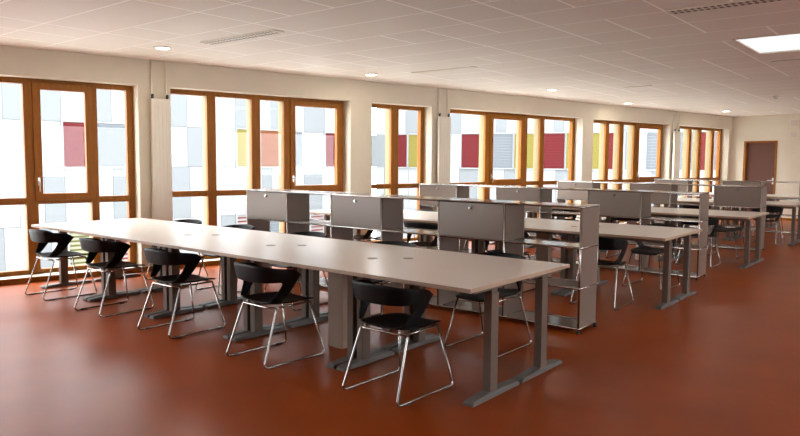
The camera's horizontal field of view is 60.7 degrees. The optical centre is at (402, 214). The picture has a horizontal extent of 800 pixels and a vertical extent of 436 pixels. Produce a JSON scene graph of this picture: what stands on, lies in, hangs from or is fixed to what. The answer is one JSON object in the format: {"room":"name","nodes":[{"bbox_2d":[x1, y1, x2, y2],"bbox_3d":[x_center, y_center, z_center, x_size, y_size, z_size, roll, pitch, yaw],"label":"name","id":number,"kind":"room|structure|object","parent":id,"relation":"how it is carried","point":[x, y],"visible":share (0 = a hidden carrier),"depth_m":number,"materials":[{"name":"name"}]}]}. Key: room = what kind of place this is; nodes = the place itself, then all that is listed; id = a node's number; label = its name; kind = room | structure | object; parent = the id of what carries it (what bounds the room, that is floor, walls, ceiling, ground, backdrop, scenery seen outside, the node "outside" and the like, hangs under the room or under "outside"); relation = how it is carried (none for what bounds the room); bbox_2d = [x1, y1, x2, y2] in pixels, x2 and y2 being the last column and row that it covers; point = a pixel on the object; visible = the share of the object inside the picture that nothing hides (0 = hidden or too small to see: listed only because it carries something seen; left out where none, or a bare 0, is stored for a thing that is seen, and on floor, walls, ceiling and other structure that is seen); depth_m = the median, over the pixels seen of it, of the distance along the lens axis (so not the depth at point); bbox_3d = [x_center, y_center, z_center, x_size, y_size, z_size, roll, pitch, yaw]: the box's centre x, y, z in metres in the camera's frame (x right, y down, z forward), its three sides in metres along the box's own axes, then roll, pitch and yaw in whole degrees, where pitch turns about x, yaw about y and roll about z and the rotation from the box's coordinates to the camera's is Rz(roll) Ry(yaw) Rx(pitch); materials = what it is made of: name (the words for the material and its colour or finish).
{"room":"open-plan office","nodes":[
{"label":"open-plan office","id":0,"kind":"room"},
{"bbox_2d":[0,45,732,276],"bbox_3d":[-1.750,-0.732,10.362,28.150,2.747,0.321,-3,6,-39],"label":"wall","id":1,"kind":"structure","parent":0,"point":[357,96],"depth_m":10.87,"materials":[{"name":"beige paint"}]},
{"bbox_2d":[0,76,136,276],"bbox_3d":[-4.510,-0.454,8.239,2.470,2.355,0.239,-3,6,-39],"label":"window","id":2,"kind":"structure","parent":1,"relation":"in","point":[34,195],"depth_m":8.38,"materials":[{"name":"orange wood"}]},
{"bbox_2d":[150,60,171,247],"bbox_3d":[-3.170,-0.691,8.938,0.250,2.627,0.102,-3,6,-39],"label":"panel radiator","id":3,"kind":"object","parent":1,"relation":"attached to","point":[160,124],"visible":0.7,"depth_m":8.89,"materials":[{"name":"beige metal"}]},
{"bbox_2d":[170,89,342,258],"bbox_3d":[-2.105,-0.590,10.183,2.880,2.355,0.239,-3,6,-39],"label":"window","id":4,"kind":"structure","parent":1,"relation":"in","point":[286,113],"depth_m":10.07,"materials":[{"name":"orange wood"}]},
{"bbox_2d":[0,222,626,279],"bbox_3d":[-0.575,0.517,11.345,24.298,0.012,0.202,-3,6,-39],"label":"trim","id":5,"kind":"structure","parent":1,"relation":"attached to","point":[213,259],"depth_m":8.37,"materials":[{"name":"brown wood"}]},
{"bbox_2d":[0,220,662,285],"bbox_3d":[-1.770,0.622,10.242,27.850,0.065,0.020,-3,6,-39],"label":"baseboard","id":6,"kind":"structure","parent":1,"relation":"attached to","point":[216,262],"depth_m":8.43,"materials":[{"name":"orange wood"}]},
{"bbox_2d":[371,103,423,242],"bbox_3d":[-0.177,-0.702,11.787,1.300,2.355,0.167,-3,6,-39],"label":"window","id":7,"kind":"structure","parent":1,"relation":"in","point":[391,185],"depth_m":11.71,"materials":[{"name":"orange wood"}]},
{"bbox_2d":[437,88,450,211],"bbox_3d":[0.707,-0.909,12.071,0.270,2.627,0.102,-3,6,-39],"label":"panel radiator","id":8,"kind":"object","parent":1,"relation":"attached to","point":[444,123],"visible":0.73,"depth_m":12.00,"materials":[{"name":"beige metal"}]},
{"bbox_2d":[450,109,574,218],"bbox_3d":[2.188,-0.831,13.652,3.870,2.355,0.239,-3,6,-39],"label":"window","id":9,"kind":"structure","parent":1,"relation":"in","point":[486,119],"depth_m":13.70,"materials":[{"name":"orange wood"}]},
{"bbox_2d":[592,120,662,222],"bbox_3d":[5.207,-1.001,16.092,3.140,2.355,0.239,-3,6,-39],"label":"window","id":10,"kind":"structure","parent":1,"relation":"in","point":[633,128],"depth_m":15.95,"materials":[{"name":"orange wood"}]},
{"bbox_2d":[672,111,680,197],"bbox_3d":[6.757,-1.249,16.959,0.260,2.627,0.102,-3,6,-39],"label":"panel radiator","id":11,"kind":"object","parent":1,"relation":"attached to","point":[676,134],"visible":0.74,"depth_m":16.88,"materials":[{"name":"beige metal"}]},
{"bbox_2d":[679,126,721,197],"bbox_3d":[7.748,-1.147,18.192,2.620,2.355,0.167,-3,6,-39],"label":"window","id":12,"kind":"structure","parent":1,"relation":"in","point":[687,131],"depth_m":18.22,"materials":[{"name":"orange wood"}]},
{"bbox_2d":[0,219,799,435],"bbox_3d":[2.592,1.232,4.888,28.450,0.250,14.720,-3,6,-39],"label":"floor","id":13,"kind":"structure","parent":0,"point":[723,359],"depth_m":4.83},
{"bbox_2d":[25,229,96,300],"bbox_3d":[-3.696,0.503,7.368,0.512,0.724,0.569,4,6,40],"label":"chair","id":14,"kind":"object","parent":13,"relation":"on","point":[43,237],"visible":1,"depth_m":7.17,"materials":[{"name":"black plastic"}]},
{"bbox_2d":[74,237,153,316],"bbox_3d":[-2.819,0.565,6.657,0.512,0.724,0.569,4,6,37],"label":"chair","id":15,"kind":"object","parent":13,"relation":"on","point":[94,246],"visible":1,"depth_m":6.46,"materials":[{"name":"black plastic"}]},
{"bbox_2d":[146,219,207,279],"bbox_3d":[-2.772,0.431,8.375,0.512,0.724,0.569,4,6,36],"label":"chair","id":16,"kind":"object","parent":13,"relation":"on","point":[194,221],"visible":0.21,"depth_m":8.51,"materials":[{"name":"black plastic"}]},
{"bbox_2d":[138,248,224,338],"bbox_3d":[-1.918,0.630,5.914,0.512,0.724,0.569,4,6,38],"label":"chair","id":17,"kind":"object","parent":13,"relation":"on","point":[158,257],"visible":1,"depth_m":5.72,"materials":[{"name":"black plastic"}]},
{"bbox_2d":[195,224,254,294],"bbox_3d":[-1.980,0.487,7.734,0.512,0.724,0.569,4,6,42],"label":"chair","id":18,"kind":"object","parent":13,"relation":"on","point":[240,226],"visible":0.21,"depth_m":7.70,"materials":[{"name":"black plastic"}]},
{"bbox_2d":[226,262,324,368],"bbox_3d":[-0.955,0.699,5.121,0.512,0.724,0.569,4,6,41],"label":"chair","id":19,"kind":"object","parent":13,"relation":"on","point":[249,272],"visible":1,"depth_m":4.93,"materials":[{"name":"black plastic"}]},
{"bbox_2d":[262,231,327,310],"bbox_3d":[-1.079,0.552,6.991,0.512,0.724,0.569,4,6,37],"label":"chair","id":20,"kind":"object","parent":13,"relation":"on","point":[305,233],"visible":0.23,"depth_m":7.05,"materials":[{"name":"black plastic"}]},
{"bbox_2d":[31,218,569,407],"bbox_3d":[-1.476,0.595,6.325,5.865,0.736,1.300,4,6,39],"label":"table","id":21,"kind":"object","parent":13,"relation":"on","point":[345,261],"visible":0.96,"depth_m":5.38,"materials":[{"name":"white laminate"}]},
{"bbox_2d":[354,230,380,241],"bbox_3d":[-0.548,0.379,9.238,0.512,0.724,0.569,4,6,40],"label":"chair","id":22,"kind":"object","parent":13,"relation":"on","point":[366,236],"visible":0.28,"depth_m":9.05,"materials":[{"name":"black plastic"}]},
{"bbox_2d":[370,241,415,330],"bbox_3d":[-0.184,0.622,6.176,0.512,0.724,0.569,4,6,39],"label":"chair","id":23,"kind":"object","parent":13,"relation":"on","point":[398,243],"visible":0.11,"depth_m":6.32,"materials":[{"name":"black plastic"}]},
{"bbox_2d":[342,280,452,406],"bbox_3d":[-0.026,0.763,4.395,0.512,0.724,0.569,4,6,40],"label":"chair","id":24,"kind":"object","parent":13,"relation":"on","point":[367,292],"visible":1,"depth_m":4.21,"materials":[{"name":"black plastic"}]},
{"bbox_2d":[404,222,437,248],"bbox_3d":[0.305,0.440,8.546,0.512,0.724,0.569,4,6,39],"label":"chair","id":25,"kind":"object","parent":13,"relation":"on","point":[425,244],"visible":0.38,"depth_m":8.33,"materials":[{"name":"black plastic"}]},
{"bbox_2d":[246,189,599,333],"bbox_3d":[-0.120,0.341,7.360,4.503,1.100,0.396,4,6,39],"label":"shelving unit","id":26,"kind":"object","parent":13,"relation":"on","point":[492,220],"visible":0.55,"depth_m":6.64,"materials":[{"name":"silver metal"}]},
{"bbox_2d":[414,210,436,241],"bbox_3d":[0.224,0.298,10.343,0.512,0.724,0.569,4,6,39],"label":"chair","id":27,"kind":"object","parent":13,"relation":"on","point":[415,210],"visible":0.05,"depth_m":10.56,"materials":[{"name":"black plastic"}]},
{"bbox_2d":[444,252,531,357],"bbox_3d":[0.683,0.688,5.423,0.512,0.724,0.569,4,6,39],"label":"chair","id":28,"kind":"object","parent":13,"relation":"on","point":[503,292],"visible":0.4,"depth_m":5.40,"materials":[{"name":"black plastic"}]},
{"bbox_2d":[310,209,702,309],"bbox_3d":[0.970,0.415,8.840,5.160,0.736,1.260,4,6,39],"label":"table","id":29,"kind":"object","parent":13,"relation":"on","point":[568,230],"visible":0.43,"depth_m":7.62,"materials":[{"name":"white laminate"}]},
{"bbox_2d":[485,232,534,292],"bbox_3d":[1.198,0.503,7.824,0.512,0.724,0.569,4,6,38],"label":"chair","id":30,"kind":"object","parent":13,"relation":"on","point":[526,235],"visible":0.25,"depth_m":7.83,"materials":[{"name":"black plastic"}]},
{"bbox_2d":[533,218,579,261],"bbox_3d":[2.009,0.424,8.897,0.512,0.724,0.569,4,6,41],"label":"chair","id":31,"kind":"object","parent":13,"relation":"on","point":[555,218],"visible":0.03,"depth_m":9.07,"materials":[{"name":"black plastic"}]},
{"bbox_2d":[419,183,708,279],"bbox_3d":[2.101,0.143,10.084,4.454,1.100,0.396,4,6,39],"label":"shelving unit","id":32,"kind":"object","parent":13,"relation":"on","point":[615,203],"visible":0.66,"depth_m":9.30,"materials":[{"name":"silver metal"}]},
{"bbox_2d":[552,209,576,249],"bbox_3d":[2.616,0.246,11.223,0.512,0.724,0.569,4,6,37],"label":"chair","id":33,"kind":"object","parent":13,"relation":"on","point":[554,215],"visible":0.19,"depth_m":10.96,"materials":[{"name":"black plastic"}]},
{"bbox_2d":[570,236,632,310],"bbox_3d":[2.082,0.565,7.107,0.512,0.724,0.569,4,6,37],"label":"chair","id":34,"kind":"object","parent":13,"relation":"on","point":[604,243],"visible":0.65,"depth_m":6.86,"materials":[{"name":"black plastic"}]},
{"bbox_2d":[606,217,639,260],"bbox_3d":[3.470,0.306,10.531,0.512,0.724,0.569,4,6,37],"label":"chair","id":35,"kind":"object","parent":13,"relation":"on","point":[611,218],"visible":0.2,"depth_m":10.33,"materials":[{"name":"black plastic"}]},
{"bbox_2d":[489,202,768,268],"bbox_3d":[3.478,0.243,11.293,4.350,0.732,1.260,4,6,39],"label":"table","id":36,"kind":"object","parent":13,"relation":"on","point":[746,216],"visible":0.37,"depth_m":10.21,"materials":[{"name":"white laminate"}]},
{"bbox_2d":[622,224,679,291],"bbox_3d":[2.963,0.492,8.124,0.512,0.724,0.569,5,6,42],"label":"chair","id":37,"kind":"object","parent":13,"relation":"on","point":[643,250],"visible":0.59,"depth_m":8.12,"materials":[{"name":"black plastic"}]},
{"bbox_2d":[556,181,766,249],"bbox_3d":[4.603,-0.036,12.593,3.702,1.100,0.396,4,6,39],"label":"shelving unit","id":38,"kind":"object","parent":13,"relation":"on","point":[737,196],"visible":0.52,"depth_m":11.96,"materials":[{"name":"silver metal"}]},
{"bbox_2d":[682,202,711,239],"bbox_3d":[5.721,0.106,13.294,0.512,0.724,0.569,4,6,41],"label":"chair","id":39,"kind":"object","parent":13,"relation":"on","point":[683,206],"visible":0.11,"depth_m":13.11,"materials":[{"name":"black plastic"}]},
{"bbox_2d":[676,216,719,267],"bbox_3d":[4.284,0.364,9.872,0.512,0.724,0.569,4,6,37],"label":"chair","id":40,"kind":"object","parent":13,"relation":"on","point":[711,221],"visible":0.61,"depth_m":9.66,"materials":[{"name":"black plastic"}]},
{"bbox_2d":[616,198,799,244],"bbox_3d":[6.039,0.063,13.818,3.530,0.732,1.240,4,6,39],"label":"table","id":41,"kind":"object","parent":13,"relation":"on","point":[785,205],"visible":0.39,"depth_m":13.09,"materials":[{"name":"white laminate"}]},
{"bbox_2d":[707,210,744,258],"bbox_3d":[5.135,0.294,10.836,0.512,0.724,0.569,4,6,39],"label":"chair","id":42,"kind":"object","parent":13,"relation":"on","point":[719,228],"visible":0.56,"depth_m":10.78,"materials":[{"name":"black plastic"}]},
{"bbox_2d":[653,179,799,233],"bbox_3d":[7.118,-0.218,15.143,3.000,1.100,0.396,4,6,39],"label":"shelving unit","id":43,"kind":"object","parent":13,"relation":"on","point":[686,188],"visible":0.35,"depth_m":15.04,"materials":[{"name":"silver metal"}]},
{"bbox_2d":[692,192,798,227],"bbox_3d":[8.454,-0.110,16.244,2.810,0.732,1.220,4,6,39],"label":"table","id":44,"kind":"object","parent":13,"relation":"on","point":[770,225],"visible":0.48,"depth_m":15.78,"materials":[{"name":"white laminate"}]},
{"bbox_2d":[750,205,782,245],"bbox_3d":[6.668,0.173,12.528,0.512,0.724,0.569,4,6,41],"label":"chair","id":45,"kind":"object","parent":13,"relation":"on","point":[771,209],"visible":0.59,"depth_m":12.28,"materials":[{"name":"black plastic"}]},
{"bbox_2d":[752,210,783,238],"bbox_3d":[7.328,0.086,13.685,0.512,0.724,0.569,4,6,39],"label":"chair","id":46,"kind":"object","parent":13,"relation":"on","point":[767,215],"visible":0.3,"depth_m":13.63,"materials":[{"name":"black plastic"}]},
{"bbox_2d":[0,0,799,116],"bbox_3d":[2.613,-1.781,4.651,28.450,0.300,14.720,-3,6,-39],"label":"ceiling","id":47,"kind":"structure","parent":0,"point":[588,51],"depth_m":7.31,"materials":[{"name":"white paint"}]},
{"bbox_2d":[153,46,171,49],"bbox_3d":[-2.750,-1.911,7.815,0.210,0.012,0.210,4,6,39],"label":"recessed light","id":48,"kind":"object","parent":47,"relation":"in","point":[154,47],"visible":1,"depth_m":7.78,"materials":[{"name":"beige ceramic"}]},
{"bbox_2d":[200,29,283,44],"bbox_3d":[-1.694,-1.848,7.120,1.200,0.014,0.150,4,6,39],"label":"ceiling vent","id":49,"kind":"object","parent":47,"relation":"in","point":[272,31],"visible":1,"depth_m":7.07,"materials":[{"name":"beige metal"}]},
{"bbox_2d":[364,73,377,75],"bbox_3d":[-0.471,-2.075,10.105,0.210,0.012,0.210,4,6,39],"label":"recessed light","id":50,"kind":"object","parent":47,"relation":"in","point":[367,74],"visible":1,"depth_m":10.05,"materials":[{"name":"beige ceramic"}]},
{"bbox_2d":[411,66,476,73],"bbox_3d":[0.562,-2.022,9.539,1.060,0.014,0.100,4,6,39],"label":"ceiling vent","id":51,"kind":"object","parent":47,"relation":"in","point":[469,67],"visible":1,"depth_m":9.50,"materials":[{"name":"beige metal"}]},
{"bbox_2d":[623,85,650,87],"bbox_3d":[3.927,-2.147,11.439,0.460,0.014,0.100,4,6,39],"label":"ceiling vent","id":52,"kind":"object","parent":47,"relation":"in","point":[645,85],"visible":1,"depth_m":11.39,"materials":[{"name":"beige metal"}]},
{"bbox_2d":[665,0,781,14],"bbox_3d":[2.763,-1.679,5.373,1.330,0.014,0.150,4,6,39],"label":"ceiling vent","id":53,"kind":"object","parent":47,"relation":"in","point":[740,2],"visible":1,"depth_m":5.52,"materials":[{"name":"dark grey metal"}]},
{"bbox_2d":[731,33,799,53],"bbox_3d":[4.408,-1.924,6.992,1.640,0.256,1.200,4,6,39],"label":"ceiling light","id":54,"kind":"object","parent":47,"relation":"attached to","point":[790,42],"visible":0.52,"depth_m":7.33,"materials":[{"name":"beige plastic"}]},
{"bbox_2d":[768,58,799,61],"bbox_3d":[5.050,-1.874,8.075,1.300,0.014,0.080,4,6,39],"label":"ceiling vent","id":55,"kind":"object","parent":47,"relation":"in","point":[790,58],"visible":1,"depth_m":8.36,"materials":[{"name":"beige metal"}]},
{"bbox_2d":[730,114,799,218],"bbox_3d":[13.532,-0.872,13.538,0.201,2.747,14.620,-3,6,-39],"label":"wall","id":56,"kind":"structure","parent":0,"point":[766,127],"depth_m":17.91,"materials":[{"name":"beige paint"}]},
{"bbox_2d":[742,141,777,218],"bbox_3d":[9.594,-0.941,18.351,0.170,2.075,0.860,-3,6,-39],"label":"door","id":57,"kind":"structure","parent":56,"relation":"in","point":[759,157],"depth_m":18.30,"materials":[{"name":"orange wood"}]},
{"bbox_2d":[774,217,797,220],"bbox_3d":[13.826,0.510,13.099,0.018,0.065,12.790,-3,6,-39],"label":"baseboard","id":58,"kind":"structure","parent":56,"relation":"attached to","point":[787,219],"depth_m":17.78,"materials":[{"name":"orange wood"}]},
{"bbox_2d":[789,131,797,137],"bbox_3d":[10.057,-2.073,17.573,0.027,0.180,0.200,-3,6,-39],"label":"air vent","id":59,"kind":"object","parent":56,"relation":"in","point":[793,134],"visible":1,"depth_m":17.57,"materials":[{"name":"beige"}]},
{"bbox_2d":[790,119,798,126],"bbox_3d":[10.059,-2.362,17.550,0.027,0.180,0.200,-3,6,-39],"label":"air vent","id":60,"kind":"object","parent":56,"relation":"in","point":[795,122],"visible":1,"depth_m":17.54,"materials":[{"name":"beige"}]},
{"bbox_2d":[791,120,797,125],"bbox_3d":[10.052,-2.361,17.544,0.009,0.140,0.170,-3,6,-39],"label":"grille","id":61,"kind":"object","parent":60,"relation":"attached to","point":[793,122],"depth_m":17.54,"materials":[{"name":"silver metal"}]},
{"label":"outside","id":62,"kind":"structure","parent":0,"visible":0},
{"bbox_3d":[-13.860,3.157,30.278,100.000,0.300,44.100,-3,6,-39],"label":"ground","id":63,"kind":"structure","parent":62,"visible":0},
{"bbox_2d":[0,83,334,270],"bbox_3d":[-9.794,-2.105,24.725,22.727,11.120,0.730,-4,6,-45],"label":"office building","id":64,"kind":"structure","parent":63,"relation":"on","point":[62,113],"depth_m":24.16,"materials":[{"name":"grey"}]},
{"bbox_2d":[63,122,84,166],"bbox_3d":[-11.012,-2.374,23.055,0.877,1.500,0.050,-4,6,-45],"label":"blind","id":65,"kind":"object","parent":64,"relation":"hanging from","point":[73,132],"depth_m":22.97,"materials":[{"name":"fabric"}]},
{"bbox_2d":[69,233,89,265],"bbox_3d":[-10.991,1.052,23.370,0.816,1.500,0.050,-4,6,-45],"label":"blind","id":66,"kind":"object","parent":64,"relation":"hanging from","point":[75,246],"depth_m":23.24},
{"bbox_2d":[97,123,125,166],"bbox_3d":[-10.151,-2.435,23.913,1.153,1.500,0.050,-4,6,-45],"label":"blind","id":67,"kind":"object","parent":64,"relation":"hanging from","point":[111,136],"depth_m":23.85,"materials":[{"name":"white fabric"}]},
{"bbox_2d":[122,241,127,260],"bbox_3d":[-9.956,0.978,24.402,0.676,1.500,0.050,-4,6,-45],"label":"blind","id":68,"kind":"object","parent":64,"relation":"hanging from","point":[125,258],"depth_m":24.44,"materials":[{"name":"fabric"}]},
{"bbox_2d":[237,214,246,223],"bbox_3d":[-6.505,0.733,27.840,0.604,1.500,0.050,-4,6,-45],"label":"blind","id":69,"kind":"object","parent":64,"relation":"hanging from","point":[241,218],"depth_m":27.72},
{"bbox_2d":[237,129,246,166],"bbox_3d":[-6.388,-2.703,27.663,0.818,1.500,0.050,-4,6,-45],"label":"blind","id":70,"kind":"object","parent":64,"relation":"hanging from","point":[241,133],"depth_m":27.53,"materials":[{"name":"yellow fabric"}]},
{"bbox_2d":[261,130,278,166],"bbox_3d":[-5.525,-2.764,28.522,1.044,1.500,0.050,-4,6,-45],"label":"blind","id":71,"kind":"object","parent":64,"relation":"hanging from","point":[269,138],"depth_m":28.46,"materials":[{"name":"fabric"}]},
{"bbox_2d":[270,221,278,232],"bbox_3d":[-5.428,0.657,28.913,0.802,1.500,0.050,-4,6,-45],"label":"blind","id":72,"kind":"object","parent":64,"relation":"hanging from","point":[274,226],"depth_m":28.86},
{"bbox_2d":[296,132,300,166],"bbox_3d":[-4.641,-2.827,29.404,0.634,1.500,0.050,-4,6,-45],"label":"blind","id":73,"kind":"object","parent":64,"relation":"hanging from","point":[298,134],"depth_m":29.50,"materials":[{"name":"white fabric"}]},
{"bbox_2d":[311,213,322,232],"bbox_3d":[-3.859,0.545,30.476,0.669,1.500,0.050,-4,6,-45],"label":"blind","id":74,"kind":"object","parent":64,"relation":"hanging from","point":[316,228],"depth_m":30.45,"materials":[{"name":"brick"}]},
{"bbox_2d":[326,133,334,166],"bbox_3d":[-3.094,-2.937,30.945,1.140,1.500,0.050,-4,6,-45],"label":"blind","id":75,"kind":"object","parent":64,"relation":"hanging from","point":[330,137],"depth_m":30.75,"materials":[{"name":"fabric"}]},
{"bbox_2d":[372,108,716,238],"bbox_3d":[6.394,-2.368,29.548,16.821,11.120,0.730,2,5,22],"label":"facade","id":76,"kind":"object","parent":63,"relation":"on","point":[464,142],"visible":0.22,"depth_m":30.03,"materials":[{"name":"white"}]},
{"bbox_2d":[398,135,406,166],"bbox_3d":[0.007,-2.982,31.808,0.470,1.500,0.050,2,5,22],"label":"blind","id":77,"kind":"object","parent":76,"relation":"hanging from","point":[402,142],"depth_m":31.79,"materials":[{"name":"red fabric"}]},
{"bbox_2d":[408,135,416,166],"bbox_3d":[0.529,-2.962,31.595,0.609,1.500,0.050,2,5,22],"label":"blind","id":78,"kind":"object","parent":76,"relation":"hanging from","point":[412,139],"depth_m":31.61,"materials":[{"name":"yellow fabric"}]},
{"bbox_2d":[461,134,478,167],"bbox_3d":[3.119,-2.860,30.535,1.025,1.500,0.050,2,5,22],"label":"blind","id":79,"kind":"object","parent":76,"relation":"hanging from","point":[469,142],"depth_m":30.56,"materials":[{"name":"red fabric"}]},
{"bbox_2d":[493,134,512,167],"bbox_3d":[4.359,-2.811,30.028,1.014,1.500,0.050,2,5,22],"label":"blind","id":80,"kind":"object","parent":76,"relation":"hanging from","point":[502,143],"depth_m":29.99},
{"bbox_2d":[514,133,533,167],"bbox_3d":[5.420,-2.769,29.594,1.217,1.500,0.050,2,5,22],"label":"blind","id":81,"kind":"object","parent":76,"relation":"hanging from","point":[530,136],"depth_m":29.55,"materials":[{"name":"yellow fabric"}]},
{"bbox_2d":[544,133,564,168],"bbox_3d":[6.455,-2.729,29.170,0.936,1.500,0.050,2,5,22],"label":"blind","id":82,"kind":"object","parent":76,"relation":"hanging from","point":[554,143],"depth_m":29.14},
{"bbox_2d":[566,133,598,168],"bbox_3d":[7.627,-2.683,28.691,1.531,1.500,0.050,2,5,22],"label":"blind","id":83,"kind":"object","parent":76,"relation":"hanging from","point":[595,163],"depth_m":28.52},
{"bbox_2d":[608,133,623,168],"bbox_3d":[8.778,-2.637,28.220,0.637,1.500,0.050,2,5,22],"label":"blind","id":84,"kind":"object","parent":76,"relation":"hanging from","point":[610,161],"depth_m":28.25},
{"bbox_2d":[646,132,657,169],"bbox_3d":[10.238,-2.580,27.623,0.725,1.500,0.050,2,5,22],"label":"blind","id":85,"kind":"object","parent":76,"relation":"hanging from","point":[651,137],"depth_m":27.66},
{"bbox_2d":[679,132,692,169],"bbox_3d":[11.194,-2.542,27.231,0.742,1.500,0.050,2,5,22],"label":"blind","id":86,"kind":"object","parent":76,"relation":"hanging from","point":[681,139],"depth_m":27.21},
{"bbox_2d":[700,132,705,169],"bbox_3d":[11.925,-2.514,26.933,0.544,1.500,0.050,2,5,22],"label":"blind","id":87,"kind":"object","parent":76,"relation":"hanging from","point":[703,137],"depth_m":26.94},
{"bbox_2d":[714,132,716,169],"bbox_3d":[12.408,-2.495,26.735,0.429,1.500,0.050,2,5,22],"label":"blind","id":88,"kind":"object","parent":76,"relation":"hanging from","point":[715,140],"depth_m":26.76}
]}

